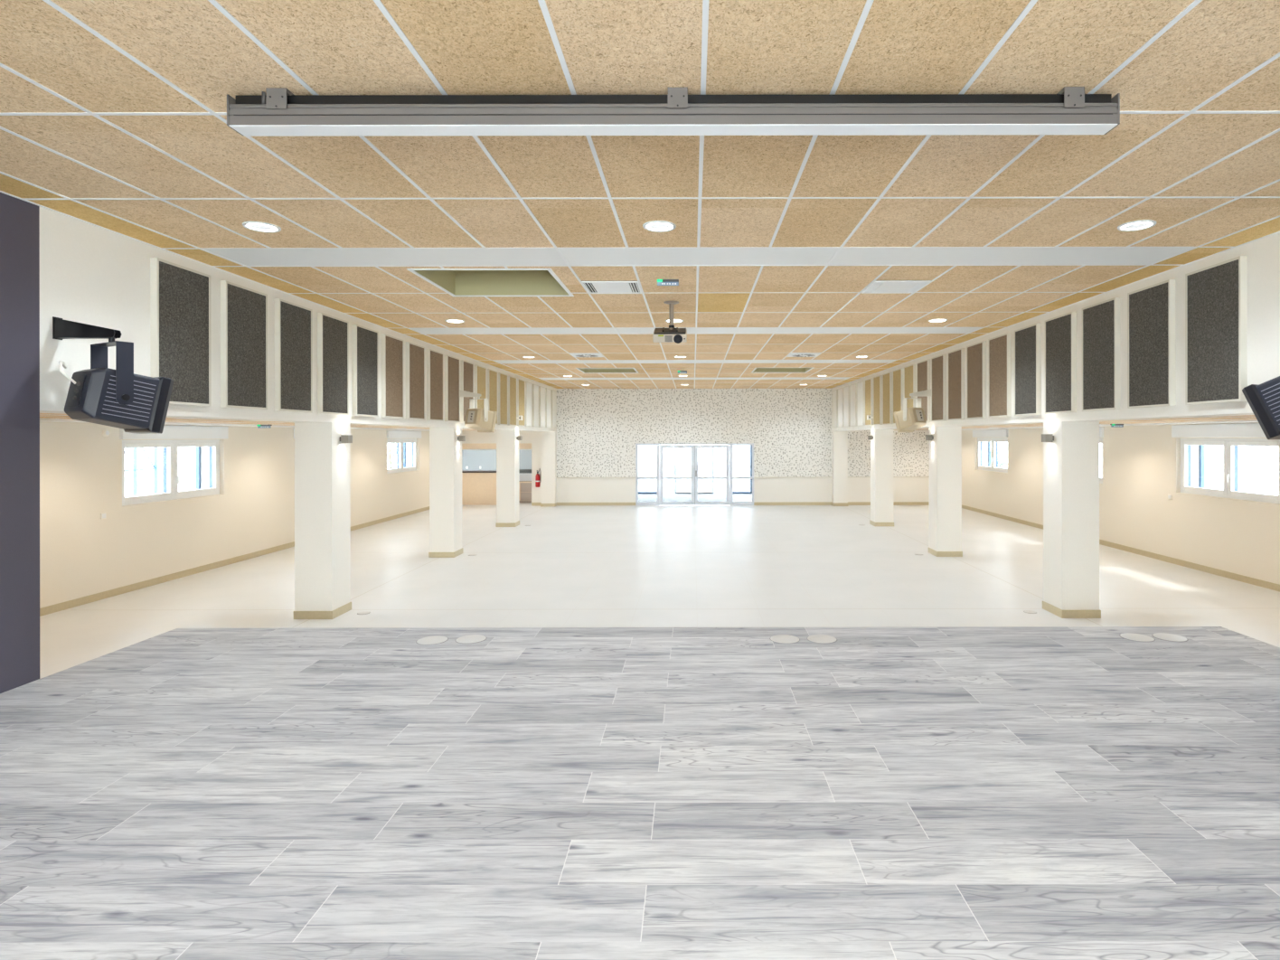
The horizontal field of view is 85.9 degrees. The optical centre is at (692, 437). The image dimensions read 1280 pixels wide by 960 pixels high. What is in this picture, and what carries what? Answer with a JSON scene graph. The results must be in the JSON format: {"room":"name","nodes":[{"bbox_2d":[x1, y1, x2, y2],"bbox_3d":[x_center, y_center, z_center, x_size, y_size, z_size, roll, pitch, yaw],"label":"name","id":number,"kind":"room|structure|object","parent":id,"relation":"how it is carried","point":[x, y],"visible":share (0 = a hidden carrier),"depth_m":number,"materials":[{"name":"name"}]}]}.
{"room":"community hall","nodes":[
{"label":"community hall","id":0,"kind":"room"},
{"bbox_2d":[39,421,429,608],"bbox_3d":[-8.474,0.948,13.135,0.450,2.630,18.870,0,0,0],"label":"wall","id":1,"kind":"structure","parent":0,"point":[82,554],"depth_m":10.89,"materials":[{"name":"beige paint"}]},
{"bbox_2d":[119,424,228,506],"bbox_3d":[-8.467,0.412,10.975,0.545,1.189,2.230,0,0,0],"label":"window","id":2,"kind":"structure","parent":1,"relation":"in","point":[175,437],"depth_m":11.01,"materials":[{"name":"white paint"}]},
{"bbox_2d":[39,506,429,616],"bbox_3d":[-8.241,2.212,13.235,0.012,0.100,18.670,0,0,0],"label":"baseboard","id":3,"kind":"structure","parent":1,"relation":"attached to","point":[70,604],"depth_m":10.89,"materials":[{"name":"beige wood"}]},
{"bbox_2d":[39,414,468,431],"bbox_3d":[-6.595,-0.210,13.235,3.310,0.020,18.670,0,0,0],"label":"trim","id":4,"kind":"structure","parent":1,"relation":"attached to","point":[41,418],"depth_m":11.06,"materials":[{"name":"white metal"}]},
{"bbox_2d":[386,430,421,473],"bbox_3d":[-8.467,0.412,19.575,0.545,1.189,2.230,0,0,0],"label":"window","id":5,"kind":"structure","parent":1,"relation":"in","point":[400,437],"depth_m":19.61,"materials":[{"name":"white paint"}]},
{"bbox_2d":[39,413,496,430],"bbox_3d":[-6.595,-0.250,13.235,3.310,0.060,18.670,0,0,0],"label":"ceiling","id":6,"kind":"structure","parent":0,"point":[189,420],"depth_m":9.82,"materials":[{"name":"beige paint"}]},
{"bbox_2d":[0,192,556,693],"bbox_3d":[-4.710,0.185,9.685,0.460,4.145,25.770,0,0,0],"label":"wall","id":7,"kind":"structure","parent":0,"point":[89,274],"depth_m":4.79,"materials":[{"name":"beige paint"}]},
{"bbox_2d":[52,316,173,433],"bbox_3d":[-4.123,-0.434,4.896,0.540,0.819,0.613,0,0,40],"label":"loudspeaker","id":8,"kind":"object","parent":7,"relation":"attached to","point":[120,398],"visible":1,"depth_m":4.78,"materials":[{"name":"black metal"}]},
{"bbox_2d":[150,257,211,405],"bbox_3d":[-4.454,-0.883,5.978,0.055,1.200,0.635,0,0,0],"label":"acoustic panel","id":9,"kind":"object","parent":7,"relation":"attached to","point":[180,296],"visible":0.83,"depth_m":5.94,"materials":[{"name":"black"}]},
{"bbox_2d":[220,280,267,409],"bbox_3d":[-4.454,-0.883,6.816,0.055,1.200,0.635,0,0,0],"label":"acoustic panel","id":10,"kind":"object","parent":7,"relation":"attached to","point":[243,310],"visible":1,"depth_m":6.75,"materials":[{"name":"grey fabric"}]},
{"bbox_2d":[273,298,312,413],"bbox_3d":[-4.454,-0.883,7.654,0.055,1.200,0.635,0,0,0],"label":"acoustic panel","id":11,"kind":"object","parent":7,"relation":"attached to","point":[293,323],"visible":1,"depth_m":7.62,"materials":[{"name":"grey fabric"}]},
{"bbox_2d":[317,312,348,414],"bbox_3d":[-4.454,-0.883,8.493,0.055,1.200,0.635,0,0,0],"label":"acoustic panel","id":12,"kind":"object","parent":7,"relation":"attached to","point":[333,333],"visible":1,"depth_m":8.44,"materials":[{"name":"grey fabric"}]},
{"bbox_2d":[352,324,378,416],"bbox_3d":[-4.454,-0.883,9.332,0.055,1.200,0.635,0,0,0],"label":"acoustic panel","id":13,"kind":"object","parent":7,"relation":"attached to","point":[365,341],"visible":1,"depth_m":9.28,"materials":[{"name":"grey fabric"}]},
{"bbox_2d":[381,333,404,418],"bbox_3d":[-4.454,-0.883,10.170,0.055,1.200,0.635,0,0,0],"label":"acoustic panel","id":14,"kind":"object","parent":7,"relation":"attached to","point":[392,348],"visible":1,"depth_m":10.12,"materials":[{"name":"beige fabric"}]},
{"bbox_2d":[405,341,424,420],"bbox_3d":[-4.454,-0.883,11.008,0.055,1.200,0.635,0,0,0],"label":"acoustic panel","id":15,"kind":"object","parent":7,"relation":"attached to","point":[415,353],"visible":1,"depth_m":10.94,"materials":[{"name":"brown fabric"}]},
{"bbox_2d":[426,348,443,421],"bbox_3d":[-4.454,-0.883,11.847,0.055,1.200,0.635,0,0,0],"label":"acoustic panel","id":16,"kind":"object","parent":7,"relation":"attached to","point":[435,360],"visible":1,"depth_m":11.79,"materials":[{"name":"brown fabric"}]},
{"bbox_2d":[444,355,460,422],"bbox_3d":[-4.454,-0.883,12.685,0.055,1.200,0.635,0,0,0],"label":"acoustic panel","id":17,"kind":"object","parent":7,"relation":"attached to","point":[452,410],"visible":1,"depth_m":12.63,"materials":[{"name":"brown fabric"}]},
{"bbox_2d":[460,359,473,423],"bbox_3d":[-4.454,-0.883,13.524,0.055,1.200,0.635,0,0,0],"label":"acoustic panel","id":18,"kind":"object","parent":7,"relation":"attached to","point":[466,368],"visible":0.6,"depth_m":13.35,"materials":[{"name":"brown fabric"}]},
{"bbox_2d":[459,389,497,432],"bbox_3d":[-4.140,-0.502,13.186,0.558,0.823,0.548,0,0,28],"label":"loudspeaker","id":19,"kind":"object","parent":7,"relation":"attached to","point":[484,419],"visible":0.97,"depth_m":13.03,"materials":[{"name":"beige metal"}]},
{"bbox_2d":[474,364,486,408],"bbox_3d":[-4.454,-0.883,14.363,0.055,1.200,0.635,0,0,0],"label":"acoustic panel","id":20,"kind":"object","parent":7,"relation":"attached to","point":[480,371],"visible":0.5,"depth_m":14.30,"materials":[{"name":"beige fabric"}]},
{"bbox_2d":[486,368,497,424],"bbox_3d":[-4.454,-0.883,15.201,0.055,1.200,0.635,0,0,0],"label":"acoustic panel","id":21,"kind":"object","parent":7,"relation":"attached to","point":[491,374],"visible":0.69,"depth_m":15.13,"materials":[{"name":"beige fabric"}]},
{"bbox_2d":[497,372,507,424],"bbox_3d":[-4.454,-0.883,16.040,0.055,1.200,0.635,0,0,0],"label":"acoustic panel","id":22,"kind":"object","parent":7,"relation":"attached to","point":[502,378],"visible":1,"depth_m":15.92,"materials":[{"name":"beige fabric"}]},
{"bbox_2d":[507,376,516,425],"bbox_3d":[-4.454,-0.883,16.878,0.055,1.200,0.635,0,0,0],"label":"acoustic panel","id":23,"kind":"object","parent":7,"relation":"attached to","point":[511,381],"visible":1,"depth_m":16.72,"materials":[{"name":"beige fabric"}]},
{"bbox_2d":[516,378,524,426],"bbox_3d":[-4.454,-0.883,17.716,0.055,1.200,0.635,0,0,0],"label":"acoustic panel","id":24,"kind":"object","parent":7,"relation":"attached to","point":[520,383],"visible":1,"depth_m":17.59,"materials":[{"name":"beige fabric"}]},
{"bbox_2d":[524,381,532,426],"bbox_3d":[-4.454,-0.883,18.555,0.055,1.200,0.635,0,0,0],"label":"acoustic panel","id":25,"kind":"object","parent":7,"relation":"attached to","point":[528,386],"visible":1,"depth_m":18.46,"materials":[{"name":"beige"}]},
{"bbox_2d":[532,384,538,427],"bbox_3d":[-4.454,-0.883,19.393,0.055,1.200,0.635,0,0,0],"label":"acoustic panel","id":26,"kind":"object","parent":7,"relation":"attached to","point":[535,388],"visible":0.89,"depth_m":19.31,"materials":[{"name":"white fabric"}]},
{"bbox_2d":[538,385,545,427],"bbox_3d":[-4.454,-0.883,20.232,0.055,1.200,0.635,0,0,0],"label":"acoustic panel","id":27,"kind":"object","parent":7,"relation":"attached to","point":[541,390],"visible":0.97,"depth_m":20.12,"materials":[{"name":"white fabric"}]},
{"bbox_2d":[545,387,551,427],"bbox_3d":[-4.454,-0.883,21.070,0.055,1.200,0.635,0,0,0],"label":"acoustic panel","id":28,"kind":"object","parent":7,"relation":"attached to","point":[548,392],"visible":0.93,"depth_m":21.00,"materials":[{"name":"white fabric"}]},
{"bbox_2d":[550,389,556,428],"bbox_3d":[-4.454,-0.883,21.909,0.055,1.200,0.635,0,0,0],"label":"acoustic panel","id":29,"kind":"object","parent":7,"relation":"attached to","point":[553,392],"visible":0.89,"depth_m":21.82,"materials":[{"name":"white fabric"}]},
{"bbox_2d":[461,450,531,470],"bbox_3d":[-7.049,0.911,26.300,5.000,2.700,0.200,0,0,0],"label":"wall","id":30,"kind":"structure","parent":0,"point":[473,459],"depth_m":26.20,"materials":[{"name":"grey paint"}]},
{"bbox_2d":[0,0,1279,388],"bbox_3d":[0.047,-2.020,9.685,9.860,0.850,25.770,0,0,0],"label":"ceiling","id":31,"kind":"structure","parent":0,"point":[336,47],"depth_m":4.07,"materials":[{"name":"brown wood"}]},
{"bbox_2d":[242,221,281,232],"bbox_3d":[-3.252,-1.584,5.170,0.250,0.012,0.250,0,0,0],"label":"recessed light","id":32,"kind":"object","parent":31,"relation":"in","point":[258,226],"visible":1,"depth_m":5.16,"materials":[{"name":"white paint"}]},
{"bbox_2d":[406,268,574,296],"bbox_3d":[-2.023,-1.948,7.100,1.360,0.728,1.260,0,0,0],"label":"ceiling recess","id":33,"kind":"object","parent":31,"relation":"attached to","point":[456,282],"visible":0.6,"depth_m":7.70,"materials":[{"name":"beige"}]},
{"bbox_2d":[569,353,603,357],"bbox_3d":[-2.052,-1.578,13.270,0.576,0.021,0.576,0,0,0],"label":"ceiling vent","id":34,"kind":"object","parent":31,"relation":"in","point":[572,354],"visible":1,"depth_m":13.16,"materials":[{"name":"white metal"}]},
{"bbox_2d":[575,367,638,373],"bbox_3d":[-2.023,-1.948,16.350,1.360,0.728,1.200,0,0,0],"label":"shaft","id":35,"kind":"object","parent":31,"relation":"attached to","point":[583,370],"visible":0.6,"depth_m":16.92,"materials":[{"name":"beige"}]},
{"bbox_2d":[581,280,641,293],"bbox_3d":[-0.852,-1.585,7.270,0.576,0.016,0.576,0,0,0],"label":"ceiling vent","id":36,"kind":"object","parent":31,"relation":"in","point":[631,287],"visible":1,"depth_m":7.24,"materials":[{"name":"white metal"}]},
{"bbox_2d":[0,0,1279,388],"bbox_3d":[0.048,-1.593,9.685,9.060,0.006,25.770,0,0,0],"label":"ceiling grid","id":37,"kind":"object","parent":31,"relation":"attached to","point":[705,3],"depth_m":4.58,"materials":[{"name":"white metal"}]},
{"bbox_2d":[642,220,676,232],"bbox_3d":[-0.252,-1.589,5.170,0.250,0.012,0.250,0,0,0],"label":"recessed light","id":38,"kind":"object","parent":31,"relation":"in","point":[657,226],"visible":1,"depth_m":5.16,"materials":[{"name":"white plastic"}]},
{"bbox_2d":[657,279,678,285],"bbox_3d":[-0.252,-1.564,6.948,0.220,0.062,0.064,0,0,0],"label":"exit light","id":39,"kind":"object","parent":31,"relation":"attached to","point":[660,282],"visible":1,"depth_m":6.94,"materials":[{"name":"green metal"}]},
{"bbox_2d":[652,301,687,343],"bbox_3d":[-0.267,-1.340,8.071,0.390,0.510,0.327,0,0,0],"label":"ceiling projector","id":40,"kind":"object","parent":31,"relation":"hanging from","point":[671,334],"visible":1,"depth_m":7.96,"materials":[{"name":"beige plastic"}]},
{"bbox_2d":[226,86,1119,136],"bbox_3d":[-0.089,-1.510,3.180,4.076,0.170,0.116,0,0,0],"label":"projection screen","id":41,"kind":"object","parent":31,"relation":"attached to","point":[276,112],"visible":1,"depth_m":3.14,"materials":[{"name":"grey metal"}]},
{"bbox_2d":[751,367,813,372],"bbox_3d":[2.117,-1.954,16.350,1.360,0.728,1.200,0,0,0],"label":"shaft","id":42,"kind":"object","parent":31,"relation":"attached to","point":[756,370],"visible":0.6,"depth_m":16.92,"materials":[{"name":"beige"}]},
{"bbox_2d":[786,352,821,357],"bbox_3d":[2.148,-1.585,13.270,0.576,0.021,0.576,0,0,0],"label":"ceiling vent","id":43,"kind":"object","parent":31,"relation":"in","point":[792,354],"visible":1,"depth_m":13.15,"materials":[{"name":"white metal"}]},
{"bbox_2d":[861,280,931,293],"bbox_3d":[2.148,-1.590,7.270,0.576,0.016,0.576,0,0,0],"label":"ceiling vent","id":44,"kind":"object","parent":31,"relation":"in","point":[878,287],"visible":1,"depth_m":7.24,"materials":[{"name":"white metal"}]},
{"bbox_2d":[1117,219,1156,231],"bbox_3d":[3.348,-1.594,5.170,0.250,0.012,0.250,0,0,0],"label":"recessed light","id":45,"kind":"object","parent":31,"relation":"in","point":[1136,225],"visible":1,"depth_m":5.16,"materials":[{"name":"white plastic"}]},
{"bbox_2d":[39,502,1279,678],"bbox_3d":[-0.296,2.350,11.500,18.500,0.200,29.400,0,0,0],"label":"floor","id":46,"kind":"structure","parent":0,"point":[573,566],"depth_m":10.56,"materials":[{"name":"beige tile"}]},
{"bbox_2d":[293,422,351,619],"bbox_3d":[-4.708,1.037,8.730,0.484,2.440,0.484,0,0,0],"label":"pillar","id":47,"kind":"structure","parent":46,"relation":"on","point":[322,462],"depth_m":8.50,"materials":[{"name":"beige paint"}]},
{"bbox_2d":[428,427,462,557],"bbox_3d":[-4.708,1.037,13.080,0.484,2.440,0.484,0,0,0],"label":"pillar","id":48,"kind":"structure","parent":46,"relation":"on","point":[446,521],"depth_m":12.85,"materials":[{"name":"beige paint"}]},
{"bbox_2d":[461,470,496,504],"bbox_3d":[-7.067,1.701,23.125,1.560,1.120,0.590,0,0,0],"label":"base cabinet","id":49,"kind":"object","parent":46,"relation":"on","point":[478,486],"depth_m":22.87,"materials":[{"name":"brown wood"}]},
{"bbox_2d":[496,429,519,527],"bbox_3d":[-4.708,1.037,17.450,0.484,2.440,0.484,0,0,0],"label":"pillar","id":50,"kind":"structure","parent":46,"relation":"on","point":[507,445],"depth_m":17.22,"materials":[{"name":"beige paint"}]},
{"bbox_2d":[519,481,531,502],"bbox_3d":[-5.762,1.889,23.735,1.010,0.740,0.630,0,0,0],"label":"base cabinet","id":51,"kind":"object","parent":46,"relation":"on","point":[525,487],"visible":0.4,"depth_m":23.43,"materials":[{"name":"brown wood"}]},
{"bbox_2d":[540,431,556,506],"bbox_3d":[-4.708,1.037,22.424,0.484,2.440,0.292,0,0,0],"label":"pillar","id":52,"kind":"structure","parent":46,"relation":"on","point":[549,438],"depth_m":22.29,"materials":[{"name":"beige paint"}]},
{"bbox_2d":[0,626,1279,959],"bbox_3d":[0.053,1.949,1.376,9.052,0.601,9.144,0,0,0],"label":"stage","id":53,"kind":"object","parent":46,"relation":"on","point":[871,793],"visible":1,"depth_m":3.12,"materials":[{"name":"grey wood"}]},
{"bbox_2d":[416,635,448,644],"bbox_3d":[-2.118,1.651,5.570,0.243,0.004,0.243,0,0,0],"label":"lid","id":54,"kind":"object","parent":53,"relation":"on","point":[437,639],"visible":1,"depth_m":5.56,"materials":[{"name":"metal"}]},
{"bbox_2d":[455,634,486,643],"bbox_3d":[-1.812,1.651,5.600,0.243,0.004,0.243,0,0,0],"label":"lid","id":55,"kind":"object","parent":53,"relation":"on","point":[472,638],"visible":1,"depth_m":5.58,"materials":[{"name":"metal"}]},
{"bbox_2d":[770,634,799,643],"bbox_3d":[0.750,1.647,5.590,0.243,0.004,0.243,0,0,0],"label":"lid","id":56,"kind":"object","parent":53,"relation":"on","point":[779,638],"visible":1,"depth_m":5.57,"materials":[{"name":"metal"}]},
{"bbox_2d":[807,634,837,643],"bbox_3d":[1.052,1.646,5.590,0.243,0.004,0.243,0,0,0],"label":"lid","id":57,"kind":"object","parent":53,"relation":"on","point":[815,638],"visible":1,"depth_m":5.57,"materials":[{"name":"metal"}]},
{"bbox_2d":[1120,632,1154,641],"bbox_3d":[3.643,1.642,5.620,0.243,0.004,0.243,0,0,0],"label":"lid","id":58,"kind":"object","parent":53,"relation":"on","point":[1138,637],"visible":1,"depth_m":5.60,"materials":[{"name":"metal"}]},
{"bbox_2d":[1151,632,1187,641],"bbox_3d":[3.913,1.642,5.620,0.243,0.004,0.243,0,0,0],"label":"lid","id":59,"kind":"object","parent":53,"relation":"on","point":[1171,637],"visible":1,"depth_m":5.60,"materials":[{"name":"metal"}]},
{"bbox_2d":[831,431,848,506],"bbox_3d":[4.811,1.023,22.424,0.484,2.440,0.292,0,0,0],"label":"pillar","id":60,"kind":"structure","parent":46,"relation":"on","point":[840,438],"depth_m":22.29,"materials":[{"name":"beige paint"}]},
{"bbox_2d":[869,429,894,526],"bbox_3d":[4.811,1.023,17.450,0.484,2.440,0.484,0,0,0],"label":"pillar","id":61,"kind":"structure","parent":46,"relation":"on","point":[881,444],"depth_m":17.22,"materials":[{"name":"beige paint"}]},
{"bbox_2d":[928,426,962,556],"bbox_3d":[4.811,1.023,13.080,0.484,2.440,0.484,0,0,0],"label":"pillar","id":62,"kind":"structure","parent":46,"relation":"on","point":[945,450],"depth_m":12.85,"materials":[{"name":"beige paint"}]},
{"bbox_2d":[1042,421,1101,618],"bbox_3d":[4.811,1.023,8.730,0.484,2.440,0.484,0,0,0],"label":"pillar","id":63,"kind":"structure","parent":46,"relation":"on","point":[1071,461],"depth_m":8.50,"materials":[{"name":"beige paint"}]},
{"bbox_2d":[461,388,928,502],"bbox_3d":[0.125,0.277,22.678,16.750,3.945,0.284,0,0,0],"label":"wall","id":64,"kind":"structure","parent":0,"point":[790,430],"depth_m":22.54,"materials":[{"name":"beige paint"}]},
{"bbox_2d":[461,442,531,450],"bbox_3d":[-6.580,0.320,22.960,2.540,0.220,0.220,0,0,0],"label":"roller shutter","id":65,"kind":"object","parent":64,"relation":"attached to","point":[524,446],"visible":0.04,"depth_m":22.85,"materials":[{"name":"brown wood"}]},
{"bbox_2d":[635,442,753,505],"bbox_3d":[0.067,1.230,22.544,3.890,2.040,0.122,0,0,0],"label":"door","id":66,"kind":"structure","parent":64,"relation":"in","point":[665,474],"depth_m":22.57,"materials":[{"name":"glass"}]},
{"bbox_2d":[531,501,928,505],"bbox_3d":[0.128,2.200,22.563,16.750,0.100,0.014,0,0,0],"label":"baseboard","id":67,"kind":"structure","parent":64,"relation":"attached to","point":[818,503],"depth_m":22.55,"materials":[{"name":"beige wood"}]},
{"bbox_2d":[831,232,1279,431],"bbox_3d":[4.808,-1.050,13.635,0.460,1.705,17.870,0,0,0],"label":"wall","id":68,"kind":"structure","parent":0,"point":[1263,254],"depth_m":6.45,"materials":[{"name":"beige paint"}]},
{"bbox_2d":[832,389,837,427],"bbox_3d":[4.551,-0.897,21.909,0.055,1.200,0.635,0,0,0],"label":"acoustic panel","id":69,"kind":"object","parent":68,"relation":"attached to","point":[834,392],"visible":0.91,"depth_m":21.73,"materials":[{"name":"white fabric"}]},
{"bbox_2d":[837,387,843,427],"bbox_3d":[4.551,-0.897,21.070,0.055,1.200,0.635,0,0,0],"label":"acoustic panel","id":70,"kind":"object","parent":68,"relation":"attached to","point":[840,390],"visible":0.84,"depth_m":20.94,"materials":[{"name":"white fabric"}]},
{"bbox_2d":[843,385,849,427],"bbox_3d":[4.551,-0.897,20.232,0.055,1.200,0.635,0,0,0],"label":"acoustic panel","id":71,"kind":"object","parent":68,"relation":"attached to","point":[846,390],"visible":0.89,"depth_m":20.20,"materials":[{"name":"white fabric"}]},
{"bbox_2d":[849,383,856,426],"bbox_3d":[4.551,-0.897,19.393,0.055,1.200,0.635,0,0,0],"label":"acoustic panel","id":72,"kind":"object","parent":68,"relation":"attached to","point":[853,387],"visible":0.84,"depth_m":19.29,"materials":[{"name":"white fabric"}]},
{"bbox_2d":[856,380,865,426],"bbox_3d":[4.551,-0.897,18.555,0.055,1.200,0.635,0,0,0],"label":"acoustic panel","id":73,"kind":"object","parent":68,"relation":"attached to","point":[861,386],"visible":1,"depth_m":18.46,"materials":[{"name":"white fabric"}]},
{"bbox_2d":[865,377,873,425],"bbox_3d":[4.551,-0.897,17.716,0.055,1.200,0.635,0,0,0],"label":"acoustic panel","id":74,"kind":"object","parent":68,"relation":"attached to","point":[869,383],"visible":1,"depth_m":17.61,"materials":[{"name":"beige fabric"}]},
{"bbox_2d":[873,375,882,424],"bbox_3d":[4.551,-0.897,16.878,0.055,1.200,0.635,0,0,0],"label":"acoustic panel","id":75,"kind":"object","parent":68,"relation":"attached to","point":[878,380],"visible":0.97,"depth_m":16.75,"materials":[{"name":"beige fabric"}]},
{"bbox_2d":[882,371,892,424],"bbox_3d":[4.551,-0.897,16.040,0.055,1.200,0.635,0,0,0],"label":"acoustic panel","id":76,"kind":"object","parent":68,"relation":"attached to","point":[887,378],"visible":0.97,"depth_m":15.97,"materials":[{"name":"beige fabric"}]},
{"bbox_2d":[892,367,903,423],"bbox_3d":[4.551,-0.897,15.201,0.055,1.200,0.635,0,0,0],"label":"acoustic panel","id":77,"kind":"object","parent":68,"relation":"attached to","point":[898,375],"visible":0.76,"depth_m":15.13,"materials":[{"name":"beige fabric"}]},
{"bbox_2d":[903,364,916,408],"bbox_3d":[4.551,-0.897,14.363,0.055,1.200,0.635,0,0,0],"label":"acoustic panel","id":78,"kind":"object","parent":68,"relation":"attached to","point":[910,371],"visible":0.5,"depth_m":14.25,"materials":[{"name":"beige fabric"}]},
{"bbox_2d":[894,389,931,432],"bbox_3d":[4.238,-0.507,13.188,0.558,0.838,0.558,0,0,-28],"label":"loudspeaker","id":79,"kind":"object","parent":68,"relation":"attached to","point":[908,419],"visible":0.96,"depth_m":13.03,"materials":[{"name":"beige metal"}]},
{"bbox_2d":[916,359,930,422],"bbox_3d":[4.551,-0.897,13.524,0.055,1.200,0.635,0,0,0],"label":"acoustic panel","id":80,"kind":"object","parent":68,"relation":"attached to","point":[923,368],"visible":0.6,"depth_m":13.41,"materials":[{"name":"brown fabric"}]},
{"bbox_2d":[931,354,946,421],"bbox_3d":[4.551,-0.897,12.685,0.055,1.200,0.635,0,0,0],"label":"acoustic panel","id":81,"kind":"object","parent":68,"relation":"attached to","point":[938,363],"visible":1,"depth_m":12.62,"materials":[{"name":"brown fabric"}]},
{"bbox_2d":[947,348,965,420],"bbox_3d":[4.551,-0.897,11.847,0.055,1.200,0.635,0,0,0],"label":"acoustic panel","id":82,"kind":"object","parent":68,"relation":"attached to","point":[955,359],"visible":1,"depth_m":11.80,"materials":[{"name":"brown fabric"}]},
{"bbox_2d":[966,340,986,419],"bbox_3d":[4.551,-0.897,11.008,0.055,1.200,0.635,0,0,0],"label":"acoustic panel","id":83,"kind":"object","parent":68,"relation":"attached to","point":[976,352],"visible":1,"depth_m":10.94,"materials":[{"name":"brown fabric"}]},
{"bbox_2d":[988,332,1011,417],"bbox_3d":[4.551,-0.897,10.170,0.055,1.200,0.635,0,0,0],"label":"acoustic panel","id":84,"kind":"object","parent":68,"relation":"attached to","point":[999,347],"visible":1,"depth_m":10.10,"materials":[{"name":"brown fabric"}]},
{"bbox_2d":[1014,323,1041,415],"bbox_3d":[4.551,-0.897,9.332,0.055,1.200,0.635,0,0,0],"label":"acoustic panel","id":85,"kind":"object","parent":68,"relation":"attached to","point":[1027,340],"visible":1,"depth_m":9.26,"materials":[{"name":"grey fabric"}]},
{"bbox_2d":[1044,311,1076,414],"bbox_3d":[4.551,-0.897,8.493,0.055,1.200,0.635,0,0,0],"label":"acoustic panel","id":86,"kind":"object","parent":68,"relation":"attached to","point":[1060,331],"visible":1,"depth_m":8.43,"materials":[{"name":"grey fabric"}]},
{"bbox_2d":[1082,297,1120,411],"bbox_3d":[4.551,-0.897,7.654,0.055,1.200,0.635,0,0,0],"label":"acoustic panel","id":87,"kind":"object","parent":68,"relation":"attached to","point":[1101,337],"visible":1,"depth_m":7.58,"materials":[{"name":"grey fabric"}]},
{"bbox_2d":[1127,279,1176,408],"bbox_3d":[4.551,-0.897,6.816,0.055,1.200,0.635,0,0,0],"label":"acoustic panel","id":88,"kind":"object","parent":68,"relation":"attached to","point":[1151,309],"visible":1,"depth_m":6.77,"materials":[{"name":"grey fabric"}]},
{"bbox_2d":[1185,255,1247,404],"bbox_3d":[4.551,-0.897,5.978,0.055,1.200,0.635,0,0,0],"label":"acoustic panel","id":89,"kind":"object","parent":68,"relation":"attached to","point":[1216,296],"visible":1,"depth_m":5.93,"materials":[{"name":"grey fabric"}]},
{"bbox_2d":[1242,376,1279,439],"bbox_3d":[4.319,-0.414,4.840,0.479,0.865,0.587,0,0,-24],"label":"loudspeaker","id":90,"kind":"object","parent":68,"relation":"attached to","point":[1263,399],"visible":1,"depth_m":4.86,"materials":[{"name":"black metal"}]},
{"bbox_2d":[923,414,1257,428],"bbox_3d":[6.770,-0.270,13.235,3.460,0.060,18.670,0,0,0],"label":"ceiling","id":91,"kind":"structure","parent":0,"point":[1182,419],"depth_m":10.12,"materials":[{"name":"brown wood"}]},
{"bbox_2d":[961,422,1279,584],"bbox_3d":[8.726,0.922,13.135,0.450,2.630,18.870,0,0,0],"label":"wall","id":92,"kind":"structure","parent":0,"point":[1142,464],"depth_m":12.76,"materials":[{"name":"beige paint"}]},
{"bbox_2d":[972,429,1008,472],"bbox_3d":[8.718,0.386,19.575,0.545,1.189,2.230,0,0,0],"label":"window","id":93,"kind":"structure","parent":92,"relation":"in","point":[993,436],"depth_m":19.60,"materials":[{"name":"white paint"}]},
{"bbox_2d":[916,415,1258,430],"bbox_3d":[6.770,-0.230,13.235,3.460,0.020,18.670,0,0,0],"label":"trim","id":94,"kind":"structure","parent":92,"relation":"attached to","point":[1033,426],"depth_m":11.24,"materials":[{"name":"white wood"}]},
{"bbox_2d":[1099,426,1104,483],"bbox_3d":[8.718,0.386,15.275,0.545,1.189,2.230,0,0,0],"label":"window","id":95,"kind":"structure","parent":92,"relation":"in","point":[1101,428],"depth_m":14.31,"materials":[{"name":"white paint"}]},
{"bbox_2d":[961,504,1279,591],"bbox_3d":[8.497,2.187,13.235,0.012,0.100,18.670,0,0,0],"label":"baseboard","id":96,"kind":"structure","parent":92,"relation":"attached to","point":[1233,576],"depth_m":12.17,"materials":[{"name":"beige wood"}]},
{"bbox_2d":[1171,423,1279,503],"bbox_3d":[8.718,0.386,10.975,0.545,1.189,2.230,0,0,0],"label":"window","id":97,"kind":"structure","parent":92,"relation":"in","point":[1230,490],"depth_m":11.00,"materials":[{"name":"white paint"}]},
{"label":"outside","id":98,"kind":"structure","parent":0,"visible":0},
{"bbox_2d":[124,464,1278,496],"bbox_3d":[0.054,2.595,24.000,90.000,0.210,72.000,0,0,0],"label":"ground","id":99,"kind":"structure","parent":98,"point":[1262,480],"depth_m":40.19,"materials":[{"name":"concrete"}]},
{"bbox_2d":[124,447,158,495],"bbox_3d":[-15.948,1.214,19.600,0.080,2.600,1.560,0,0,0],"label":"metal gate","id":100,"kind":"object","parent":99,"relation":"on","point":[155,465],"visible":0.3,"depth_m":19.90,"materials":[{"name":"white metal"}]},
{"bbox_2d":[386,442,396,469],"bbox_3d":[-11.158,1.186,25.239,1.677,2.644,1.587,0,0,0],"label":"shrub","id":101,"kind":"object","parent":99,"relation":"on","point":[390,451],"visible":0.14,"depth_m":25.17,"materials":[{"name":"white plant"}]},
{"bbox_2d":[990,451,1007,468],"bbox_3d":[11.336,1.499,25.816,1.228,1.951,1.179,0,0,0],"label":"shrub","id":102,"kind":"object","parent":99,"relation":"on","point":[1002,464],"visible":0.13,"depth_m":25.58,"materials":[{"name":"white plant"}]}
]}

